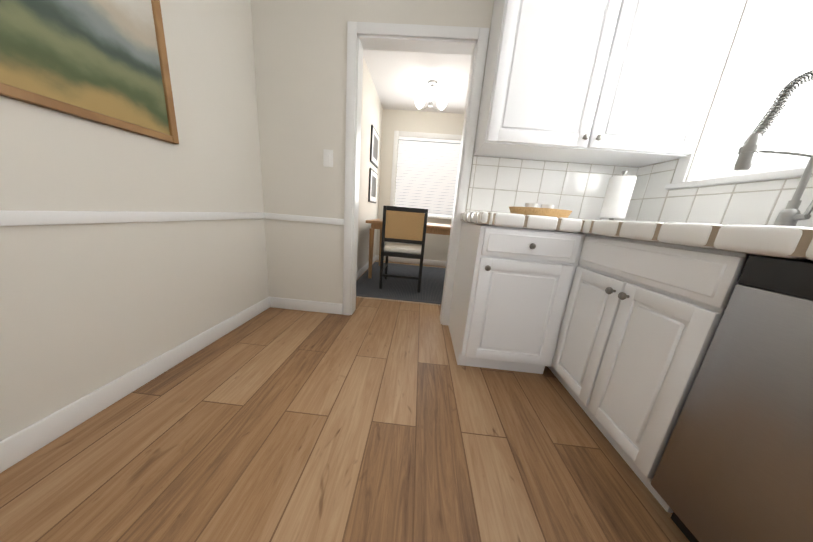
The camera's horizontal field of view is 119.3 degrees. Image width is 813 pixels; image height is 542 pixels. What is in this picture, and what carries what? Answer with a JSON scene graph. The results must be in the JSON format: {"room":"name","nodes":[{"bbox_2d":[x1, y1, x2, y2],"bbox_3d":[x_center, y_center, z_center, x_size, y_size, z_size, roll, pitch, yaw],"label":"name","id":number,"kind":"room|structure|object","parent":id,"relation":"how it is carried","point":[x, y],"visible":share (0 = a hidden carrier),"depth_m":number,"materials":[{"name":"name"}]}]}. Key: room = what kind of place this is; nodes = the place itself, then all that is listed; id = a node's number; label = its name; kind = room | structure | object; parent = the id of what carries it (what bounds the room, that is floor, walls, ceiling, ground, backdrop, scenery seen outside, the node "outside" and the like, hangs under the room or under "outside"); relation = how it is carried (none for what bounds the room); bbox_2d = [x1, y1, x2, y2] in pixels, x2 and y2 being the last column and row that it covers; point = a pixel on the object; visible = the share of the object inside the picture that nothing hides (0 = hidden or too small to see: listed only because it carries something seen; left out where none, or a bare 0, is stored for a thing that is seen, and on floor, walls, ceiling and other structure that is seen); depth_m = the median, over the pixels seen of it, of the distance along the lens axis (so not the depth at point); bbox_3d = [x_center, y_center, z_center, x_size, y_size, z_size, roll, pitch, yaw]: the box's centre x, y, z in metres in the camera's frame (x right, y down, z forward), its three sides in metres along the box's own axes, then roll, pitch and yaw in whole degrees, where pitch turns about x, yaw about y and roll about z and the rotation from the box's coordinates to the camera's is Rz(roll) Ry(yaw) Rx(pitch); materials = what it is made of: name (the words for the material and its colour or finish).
{"room":"kitchen","nodes":[
{"label":"kitchen","id":0,"kind":"room"},
{"bbox_2d":[0,0,268,440],"bbox_3d":[-1.189,-0.252,-0.767,0.360,2.420,5.200,5,14,3],"label":"wall","id":1,"kind":"structure","parent":0,"point":[85,309],"depth_m":1.03,"materials":[{"name":"beige paint"}]},
{"bbox_2d":[0,0,178,143],"bbox_3d":[-1.117,-0.826,0.698,0.028,0.626,0.794,5,14,3],"label":"picture frame","id":2,"kind":"object","parent":1,"relation":"attached to","point":[104,62],"visible":1,"depth_m":0.85,"materials":[{"name":"brown wood"}]},
{"bbox_2d":[0,210,271,472],"bbox_3d":[-1.202,0.159,0.983,0.016,0.790,1.998,5,14,3],"label":"baseboard","id":3,"kind":"structure","parent":1,"relation":"attached to","point":[17,447],"depth_m":0.95,"materials":[{"name":"white wood"}]},
{"bbox_2d":[0,260,689,541],"bbox_3d":[0.059,0.792,0.613,2.915,0.060,7.790,5,14,3],"label":"floor","id":4,"kind":"structure","parent":0,"point":[370,419],"depth_m":0.87,"materials":[{"name":"brown wood"}]},
{"bbox_2d":[356,262,445,304],"bbox_3d":[0.379,0.134,3.241,1.960,0.012,1.770,5,14,3],"label":"dining rug","id":5,"kind":"object","parent":4,"relation":"on","point":[404,290],"visible":0.42,"depth_m":2.91,"materials":[{"name":"grey carpet"}]},
{"bbox_2d":[379,206,427,292],"bbox_3d":[-0.030,-0.272,2.800,0.470,0.917,0.440,5,14,3],"label":"dining chair","id":6,"kind":"object","parent":5,"relation":"on","point":[404,225],"visible":1,"depth_m":2.56,"materials":[{"name":"black"}]},
{"bbox_2d":[366,219,450,277],"bbox_3d":[0.327,-0.285,3.350,1.650,0.737,0.900,5,14,3],"label":"dining table","id":7,"kind":"object","parent":5,"relation":"on","point":[436,228],"visible":0.35,"depth_m":2.94,"materials":[{"name":"brown wood"}]},
{"bbox_2d":[448,222,599,381],"bbox_3d":[0.613,0.142,1.540,0.515,0.844,0.667,5,14,3],"label":"base cabinet","id":8,"kind":"object","parent":4,"relation":"on","point":[517,301],"depth_m":1.25,"materials":[{"name":"white wood"}]},
{"bbox_2d":[461,211,812,260],"bbox_3d":[0.881,0.011,0.497,1.146,0.198,2.576,5,14,3],"label":"countertop","id":9,"kind":"structure","parent":8,"relation":"on","point":[792,242],"depth_m":0.69,"materials":[{"name":"beige tile"}]},
{"bbox_2d":[509,203,571,217],"bbox_3d":[0.774,-0.351,1.388,0.344,0.075,0.248,5,14,3],"label":"basket tray","id":10,"kind":"object","parent":9,"relation":"on","point":[533,209],"visible":0.92,"depth_m":1.30,"materials":[{"name":"wicker"}]},
{"bbox_2d":[599,171,636,219],"bbox_3d":[1.256,-0.436,1.417,0.150,0.302,0.150,5,14,3],"label":"paper towel roll","id":11,"kind":"object","parent":9,"relation":"on","point":[618,195],"visible":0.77,"depth_m":1.38,"materials":[{"name":"white paper"}]},
{"bbox_2d":[734,70,812,226],"bbox_3d":[1.315,-0.399,0.819,0.273,0.525,0.091,5,14,3],"label":"faucet","id":12,"kind":"object","parent":9,"relation":"on","point":[790,214],"visible":1,"depth_m":0.83,"materials":[{"name":"silver metal"}]},
{"bbox_2d":[651,255,812,541],"bbox_3d":[1.082,0.471,0.354,0.637,0.843,0.626,5,14,3],"label":"dishwasher","id":13,"kind":"object","parent":4,"relation":"on","point":[735,464],"visible":0.96,"depth_m":0.54,"materials":[{"name":"grey metal"}]},
{"bbox_2d":[357,57,384,270],"bbox_3d":[-0.585,-1.128,2.997,0.130,2.420,2.350,5,14,3],"label":"wall","id":14,"kind":"structure","parent":0,"point":[373,113],"depth_m":3.11,"materials":[{"name":"beige paint"}]},
{"bbox_2d":[356,255,375,279],"bbox_3d":[-0.619,0.016,3.212,0.014,0.095,2.230,5,14,3],"label":"baseboard","id":15,"kind":"structure","parent":14,"relation":"attached to","point":[366,266],"depth_m":3.38,"materials":[{"name":"white wood"}]},
{"bbox_2d":[368,168,377,202],"bbox_3d":[-0.487,-1.230,3.486,0.023,0.440,0.500,5,14,3],"label":"framed picture","id":16,"kind":"object","parent":14,"relation":"attached to","point":[372,196],"depth_m":3.39,"materials":[{"name":"black"}]},
{"bbox_2d":[370,125,378,167],"bbox_3d":[-0.445,-1.734,3.362,0.023,0.440,0.500,5,14,3],"label":"framed picture","id":17,"kind":"object","parent":14,"relation":"attached to","point":[374,156],"depth_m":3.28,"materials":[{"name":"black"}]},
{"bbox_2d":[363,50,471,113],"bbox_3d":[0.255,-1.609,0.022,2.915,0.060,7.790,5,14,3],"label":"ceiling","id":18,"kind":"structure","parent":0,"point":[400,79],"depth_m":2.78,"materials":[{"name":"white paint"}]},
{"bbox_2d":[414,80,447,109],"bbox_3d":[0.303,-2.131,2.868,0.427,0.275,0.393,5,14,3],"label":"ceiling light","id":19,"kind":"object","parent":18,"relation":"attached to","point":[431,90],"visible":1,"depth_m":2.92,"materials":[{"name":"white glass"}]},
{"bbox_2d":[377,109,463,260],"bbox_3d":[0.551,-1.290,4.031,2.010,2.420,0.120,5,14,3],"label":"wall","id":20,"kind":"structure","parent":0,"point":[386,123],"depth_m":3.80,"materials":[{"name":"beige paint"}]},
{"bbox_2d":[376,255,446,265],"bbox_3d":[0.480,-0.147,4.242,2.000,0.095,0.014,5,14,3],"label":"baseboard","id":21,"kind":"structure","parent":20,"relation":"attached to","point":[392,259],"depth_m":4.25,"materials":[{"name":"white wood"}]},
{"bbox_2d":[390,131,461,219],"bbox_3d":[0.445,-1.545,3.939,1.400,1.300,0.134,5,14,3],"label":"window","id":22,"kind":"structure","parent":20,"relation":"in","point":[416,134],"depth_m":3.80,"materials":[{"name":"white wood"}]},
{"bbox_2d":[395,136,460,217],"bbox_3d":[0.443,-1.525,3.943,1.230,1.194,0.045,5,14,3],"label":"window blinds","id":23,"kind":"object","parent":22,"relation":"attached to","point":[427,171],"visible":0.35,"depth_m":3.94,"materials":[{"name":"white plastic"}]},
{"bbox_2d":[251,0,627,321],"bbox_3d":[0.253,-0.755,1.758,2.915,2.420,0.120,5,14,3],"label":"wall","id":24,"kind":"structure","parent":0,"point":[300,54],"depth_m":1.68,"materials":[{"name":"beige paint"}]},
{"bbox_2d":[264,213,343,314],"bbox_3d":[-0.814,-0.043,1.930,0.610,0.790,0.016,5,14,3],"label":"baseboard","id":25,"kind":"structure","parent":24,"relation":"attached to","point":[284,303],"depth_m":2.00,"materials":[{"name":"white wood"}]},
{"bbox_2d":[323,149,332,166],"bbox_3d":[-0.569,-0.820,1.728,0.072,0.116,0.012,5,14,3],"label":"light switch","id":26,"kind":"object","parent":24,"relation":"attached to","point":[327,158],"visible":1,"depth_m":1.73,"materials":[{"name":"white plastic"}]},
{"bbox_2d":[343,21,489,324],"bbox_3d":[-0.005,-0.590,1.815,0.901,2.032,0.152,5,14,3],"label":"door frame","id":27,"kind":"structure","parent":24,"relation":"attached to","point":[402,41],"depth_m":1.63,"materials":[{"name":"white wood"}]},
{"bbox_2d":[466,156,641,220],"bbox_3d":[0.992,-0.567,1.673,1.090,0.384,0.038,5,14,3],"label":"tile backsplash","id":28,"kind":"structure","parent":24,"relation":"attached to","point":[503,185],"depth_m":1.68,"materials":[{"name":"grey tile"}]},
{"bbox_2d":[473,0,743,166],"bbox_3d":[1.025,-1.256,1.326,1.177,1.118,0.376,5,14,3],"label":"upper cabinet","id":29,"kind":"object","parent":24,"relation":"attached to","point":[630,83],"visible":1,"depth_m":1.24,"materials":[{"name":"white wood"}]},
{"bbox_2d":[642,0,799,189],"bbox_3d":[1.472,-0.005,-0.884,0.120,2.420,5.200,5,14,3],"label":"wall","id":30,"kind":"structure","parent":0,"point":[715,95],"depth_m":1.22,"materials":[{"name":"white paint"}]},
{"bbox_2d":[626,159,812,227],"bbox_3d":[1.480,-0.238,0.375,0.017,0.443,2.647,5,14,3],"label":"tile backsplash","id":31,"kind":"structure","parent":30,"relation":"attached to","point":[760,202],"depth_m":1.18,"materials":[{"name":"grey tile"}]},
{"bbox_2d":[664,0,812,189],"bbox_3d":[1.605,-0.895,0.707,0.159,1.145,1.150,5,14,3],"label":"window","id":32,"kind":"structure","parent":30,"relation":"in","point":[745,59],"depth_m":1.16,"materials":[{"name":"white wood"}]},
{"label":"outside","id":33,"kind":"structure","parent":0,"visible":0},
{"bbox_2d":[436,0,812,217],"bbox_3d":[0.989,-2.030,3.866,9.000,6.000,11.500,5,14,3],"label":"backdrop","id":34,"kind":"structure","parent":33,"point":[790,128],"depth_m":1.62,"materials":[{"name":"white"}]}
]}

